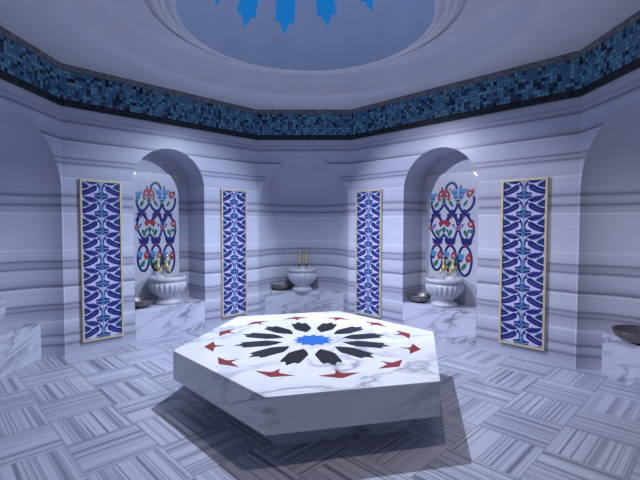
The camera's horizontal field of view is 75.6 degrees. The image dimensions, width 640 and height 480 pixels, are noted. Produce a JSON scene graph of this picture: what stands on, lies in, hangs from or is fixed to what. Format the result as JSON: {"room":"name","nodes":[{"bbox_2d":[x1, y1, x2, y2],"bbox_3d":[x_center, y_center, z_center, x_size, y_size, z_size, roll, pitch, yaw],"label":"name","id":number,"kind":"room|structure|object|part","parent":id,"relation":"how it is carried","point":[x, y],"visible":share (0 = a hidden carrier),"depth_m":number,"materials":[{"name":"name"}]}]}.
{"room":"spa","nodes":[
{"label":"spa","id":0,"kind":"room"},
{"bbox_2d":[0,79,65,357],"bbox_3d":[-2.886,-0.234,2.823,0.544,2.964,2.735,0,2,0],"label":"wall","id":1,"kind":"structure","parent":0,"point":[32,271],"depth_m":4.06,"materials":[{"name":"stone"}]},
{"bbox_2d":[61,106,256,355],"bbox_3d":[-1.907,-0.324,5.185,2.394,2.964,0.445,-2,3,-45],"label":"wall","id":2,"kind":"structure","parent":0,"point":[95,145],"depth_m":5.10,"materials":[{"name":"stone"}]},
{"bbox_2d":[79,179,123,342],"bbox_3d":[-2.342,0.217,4.442,0.409,1.706,0.032,-2,3,-45],"label":"framed piece","id":3,"kind":"object","parent":2,"relation":"attached to","point":[100,201],"visible":1,"depth_m":4.43,"materials":[{"name":"blue tile"}]},
{"bbox_2d":[133,171,179,300],"bbox_3d":[-2.101,-0.035,5.294,0.608,1.638,0.031,-2,3,-45],"label":"tile mural","id":4,"kind":"object","parent":2,"relation":"attached to","point":[155,195],"visible":0.94,"depth_m":5.26,"materials":[{"name":"multicoloured tile"}]},
{"bbox_2d":[135,182,175,272],"bbox_3d":[-2.094,-0.150,5.285,0.540,1.190,0.003,-2,3,-45],"label":"picture","id":5,"kind":"object","parent":4,"relation":"attached to","point":[155,202],"depth_m":5.27,"materials":[{"name":"multicoloured tile"}]},
{"bbox_2d":[154,255,161,272],"bbox_3d":[-2.041,0.299,5.228,0.061,0.230,0.157,-2,3,-45],"label":"tap","id":6,"kind":"object","parent":4,"relation":"attached to","point":[157,266],"visible":1,"depth_m":5.22,"materials":[{"name":"gold metal"}]},
{"bbox_2d":[163,254,170,271],"bbox_3d":[-1.961,0.296,5.306,0.061,0.230,0.157,-2,3,-45],"label":"tap","id":7,"kind":"object","parent":4,"relation":"attached to","point":[166,265],"visible":1,"depth_m":5.30,"materials":[{"name":"gold metal"}]},
{"bbox_2d":[220,189,246,317],"bbox_3d":[-1.164,0.174,5.602,0.392,1.706,0.032,-2,3,-45],"label":"framed piece","id":8,"kind":"object","parent":2,"relation":"attached to","point":[233,202],"visible":1,"depth_m":5.59,"materials":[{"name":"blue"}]},
{"bbox_2d":[257,140,350,314],"bbox_3d":[-0.229,-0.357,6.133,1.334,2.964,0.544,0,2,0],"label":"wall","id":9,"kind":"structure","parent":0,"point":[304,186],"depth_m":6.19,"materials":[{"name":"stone"}]},
{"bbox_2d":[298,249,301,263],"bbox_3d":[-0.312,0.251,6.340,0.061,0.230,0.157,0,2,0],"label":"tap","id":10,"kind":"object","parent":9,"relation":"attached to","point":[299,258],"visible":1,"depth_m":6.34,"materials":[{"name":"gold metal"}]},
{"bbox_2d":[305,249,307,263],"bbox_3d":[-0.208,0.251,6.339,0.061,0.230,0.157,0,2,0],"label":"tap","id":11,"kind":"object","parent":9,"relation":"attached to","point":[306,252],"visible":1,"depth_m":6.34,"materials":[{"name":"gold metal"}]},
{"bbox_2d":[0,327,639,479],"bbox_3d":[-0.098,1.255,2.812,7.040,0.001,7.760,0,2,0],"label":"floor","id":12,"kind":"structure","parent":0,"point":[118,412],"depth_m":2.71,"materials":[{"name":"stone"}]},
{"bbox_2d":[0,322,40,377],"bbox_3d":[-2.985,1.035,3.579,0.334,0.368,1.177,0,2,0],"label":"bench","id":13,"kind":"object","parent":12,"relation":"on","point":[20,345],"visible":1,"depth_m":3.88,"materials":[{"name":"white stone"}]},
{"bbox_2d":[0,297,5,320],"bbox_3d":[-2.923,0.682,3.468,0.456,0.343,0.458,0,2,-1],"label":"basin","id":14,"kind":"object","parent":13,"relation":"on","point":[2,300],"visible":1,"depth_m":3.54,"materials":[{"name":"stone"}]},
{"bbox_3d":[-2.923,0.680,3.468,0.453,0.220,0.458,0,2,-1],"label":"fluted bowl","id":15,"kind":"part","parent":14,"relation":"part of","materials":[{"name":"stone"}]},
{"bbox_2d":[135,297,204,342],"bbox_3d":[-1.953,0.974,5.188,0.878,0.368,0.446,-2,3,-45],"label":"bench","id":16,"kind":"object","parent":12,"relation":"on","point":[154,321],"visible":0.73,"depth_m":5.01,"materials":[{"name":"white stone"}]},
{"bbox_2d":[135,297,153,307],"bbox_3d":[-2.134,0.752,4.917,0.298,0.094,0.298,0,2,0],"label":"bowl","id":17,"kind":"object","parent":16,"relation":"on","point":[140,302],"visible":0.79,"depth_m":4.86,"materials":[{"name":"grey metal"}]},
{"bbox_2d":[148,274,186,304],"bbox_3d":[-1.908,0.618,5.175,0.456,0.343,0.458,0,2,0],"label":"basin","id":18,"kind":"object","parent":16,"relation":"on","point":[166,287],"visible":1,"depth_m":5.03,"materials":[{"name":"stone"}]},
{"bbox_3d":[-1.908,0.616,5.175,0.453,0.220,0.458,0,2,0],"label":"fluted bowl","id":19,"kind":"part","parent":18,"relation":"part of","materials":[{"name":"stone"}]},
{"bbox_2d":[265,288,343,314],"bbox_3d":[-0.231,0.935,6.285,1.162,0.368,0.334,0,2,0],"label":"bench","id":20,"kind":"object","parent":12,"relation":"on","point":[287,301],"visible":0.79,"depth_m":6.12,"materials":[{"name":"white stone"}]},
{"bbox_2d":[271,282,290,289],"bbox_3d":[-0.590,0.703,6.249,0.298,0.094,0.298,1,3,27],"label":"bowl","id":21,"kind":"object","parent":20,"relation":"on","point":[286,285],"visible":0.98,"depth_m":6.14,"materials":[{"name":"grey metal"}]},
{"bbox_2d":[287,266,317,291],"bbox_3d":[-0.266,0.582,6.194,0.456,0.343,0.458,0,2,-7],"label":"basin","id":22,"kind":"object","parent":20,"relation":"on","point":[301,277],"visible":1,"depth_m":6.05,"materials":[{"name":"stone"}]},
{"bbox_3d":[-0.266,0.579,6.193,0.453,0.220,0.458,0,2,-7],"label":"fluted bowl","id":23,"kind":"part","parent":22,"relation":"part of","materials":[{"name":"stone"}]},
{"bbox_2d":[173,311,439,445],"bbox_3d":[-0.049,1.028,3.433,2.123,0.404,2.272,0,2,0],"label":"platform","id":24,"kind":"object","parent":12,"relation":"on","point":[296,378],"visible":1,"depth_m":2.71,"materials":[{"name":"white stone"}]},
{"bbox_2d":[402,299,476,346],"bbox_3d":[1.551,0.985,5.085,0.446,0.368,0.968,-2,3,-45],"label":"bench","id":25,"kind":"object","parent":12,"relation":"on","point":[457,324],"visible":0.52,"depth_m":4.88,"materials":[{"name":"white stone"}]},
{"bbox_2d":[408,293,430,302],"bbox_3d":[1.272,0.744,5.286,0.298,0.094,0.298,-1,2,-22],"label":"bowl","id":26,"kind":"object","parent":25,"relation":"on","point":[416,297],"visible":1,"depth_m":5.20,"materials":[{"name":"grey metal"}]},
{"bbox_2d":[425,275,463,307],"bbox_3d":[1.518,0.629,5.048,0.456,0.343,0.458,0,2,-3],"label":"basin","id":27,"kind":"object","parent":25,"relation":"on","point":[444,289],"visible":1,"depth_m":4.91,"materials":[{"name":"stone"}]},
{"bbox_3d":[1.518,0.627,5.048,0.453,0.220,0.458,0,2,-3],"label":"fluted bowl","id":28,"kind":"part","parent":27,"relation":"part of","materials":[{"name":"stone"}]},
{"bbox_2d":[601,332,639,391],"bbox_3d":[2.776,1.059,3.239,0.334,0.368,1.177,0,2,0],"label":"bench","id":29,"kind":"object","parent":12,"relation":"on","point":[620,357],"visible":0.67,"depth_m":3.58,"materials":[{"name":"white stone"}]},
{"bbox_2d":[612,324,639,343],"bbox_3d":[2.709,0.812,3.478,0.417,0.104,0.417,-2,3,-40],"label":"bowl","id":30,"kind":"object","parent":29,"relation":"on","point":[630,333],"visible":1,"depth_m":3.60,"materials":[{"name":"grey metal"}]},
{"bbox_2d":[0,0,639,109],"bbox_3d":[-0.096,-2.345,3.566,5.016,1.208,4.428,0,2,0],"label":"ceiling","id":31,"kind":"structure","parent":0,"point":[120,38],"depth_m":4.08,"materials":[{"name":"paint"}]},
{"bbox_2d":[145,0,466,71],"bbox_3d":[-0.111,-1.810,3.367,2.560,0.117,2.560,0,2,0],"label":"trim","id":32,"kind":"structure","parent":31,"relation":"attached to","point":[446,12],"depth_m":3.48,"materials":[{"name":"paint"}]},
{"bbox_2d":[216,0,404,33],"bbox_3d":[-0.110,-2.488,3.336,1.903,0.835,1.861,0,2,0],"label":"star","id":33,"kind":"object","parent":31,"relation":"attached to","point":[285,11],"visible":1,"depth_m":4.18,"materials":[{"name":"blue"}]},
{"bbox_2d":[350,97,580,367],"bbox_3d":[1.581,-0.310,5.010,0.445,2.964,2.813,-2,3,-45],"label":"wall","id":34,"kind":"structure","parent":0,"point":[541,140],"depth_m":4.47,"materials":[{"name":"stone"}]},
{"bbox_2d":[0,57,639,139],"bbox_3d":[-0.098,-1.355,3.605,5.016,0.065,4.428,0,2,0],"label":"trim","id":35,"kind":"structure","parent":34,"relation":"attached to","point":[635,64],"depth_m":4.48,"materials":[{"name":"black tile"}]},
{"bbox_2d":[0,10,639,113],"bbox_3d":[-0.097,-1.710,3.591,5.016,0.060,4.428,0,2,0],"label":"trim","id":36,"kind":"structure","parent":34,"relation":"attached to","point":[636,16],"depth_m":4.44,"materials":[{"name":"grey tile"}]},
{"bbox_2d":[0,19,639,134],"bbox_3d":[-0.097,-1.534,3.598,5.016,0.294,4.428,0,2,0],"label":"trim","id":37,"kind":"structure","parent":34,"relation":"attached to","point":[622,48],"depth_m":4.47,"materials":[{"name":"blue tile"}]},
{"bbox_2d":[355,189,382,317],"bbox_3d":[0.661,0.176,5.623,0.032,1.706,0.435,-2,3,-45],"label":"framed piece","id":38,"kind":"object","parent":34,"relation":"attached to","point":[369,203],"visible":1,"depth_m":5.61,"materials":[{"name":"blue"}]},
{"bbox_2d":[426,171,478,305],"bbox_3d":[1.661,-0.025,5.234,0.031,1.638,0.707,-2,3,-45],"label":"tile mural","id":39,"kind":"object","parent":34,"relation":"attached to","point":[452,198],"visible":0.95,"depth_m":5.18,"materials":[{"name":"tile"}]},
{"bbox_2d":[439,255,447,273],"bbox_3d":[1.554,0.306,5.213,0.157,0.230,0.061,-2,3,-44],"label":"tap","id":40,"kind":"object","parent":39,"relation":"attached to","point":[444,266],"visible":1,"depth_m":5.21,"materials":[{"name":"gold metal"}]},
{"bbox_2d":[429,182,475,276],"bbox_3d":[1.657,-0.140,5.222,0.003,1.190,0.628,-2,3,-45],"label":"picture","id":41,"kind":"object","parent":39,"relation":"attached to","point":[452,205],"depth_m":5.20,"materials":[{"name":"multicoloured tile"}]},
{"bbox_2d":[449,256,457,274],"bbox_3d":[1.643,0.310,5.122,0.157,0.230,0.061,-2,3,-44],"label":"tap","id":42,"kind":"object","parent":39,"relation":"attached to","point":[453,267],"visible":1,"depth_m":5.12,"materials":[{"name":"gold metal"}]},
{"bbox_2d":[498,177,548,350],"bbox_3d":[2.062,0.234,4.201,0.032,1.706,0.444,-2,3,-45],"label":"framed piece","id":43,"kind":"object","parent":34,"relation":"attached to","point":[524,202],"visible":1,"depth_m":4.19,"materials":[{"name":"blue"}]},
{"bbox_2d":[574,68,639,370],"bbox_3d":[2.672,-0.216,2.632,0.544,2.964,2.439,0,2,0],"label":"wall","id":44,"kind":"structure","parent":0,"point":[608,243],"depth_m":3.74,"materials":[{"name":"stone"}]}
]}

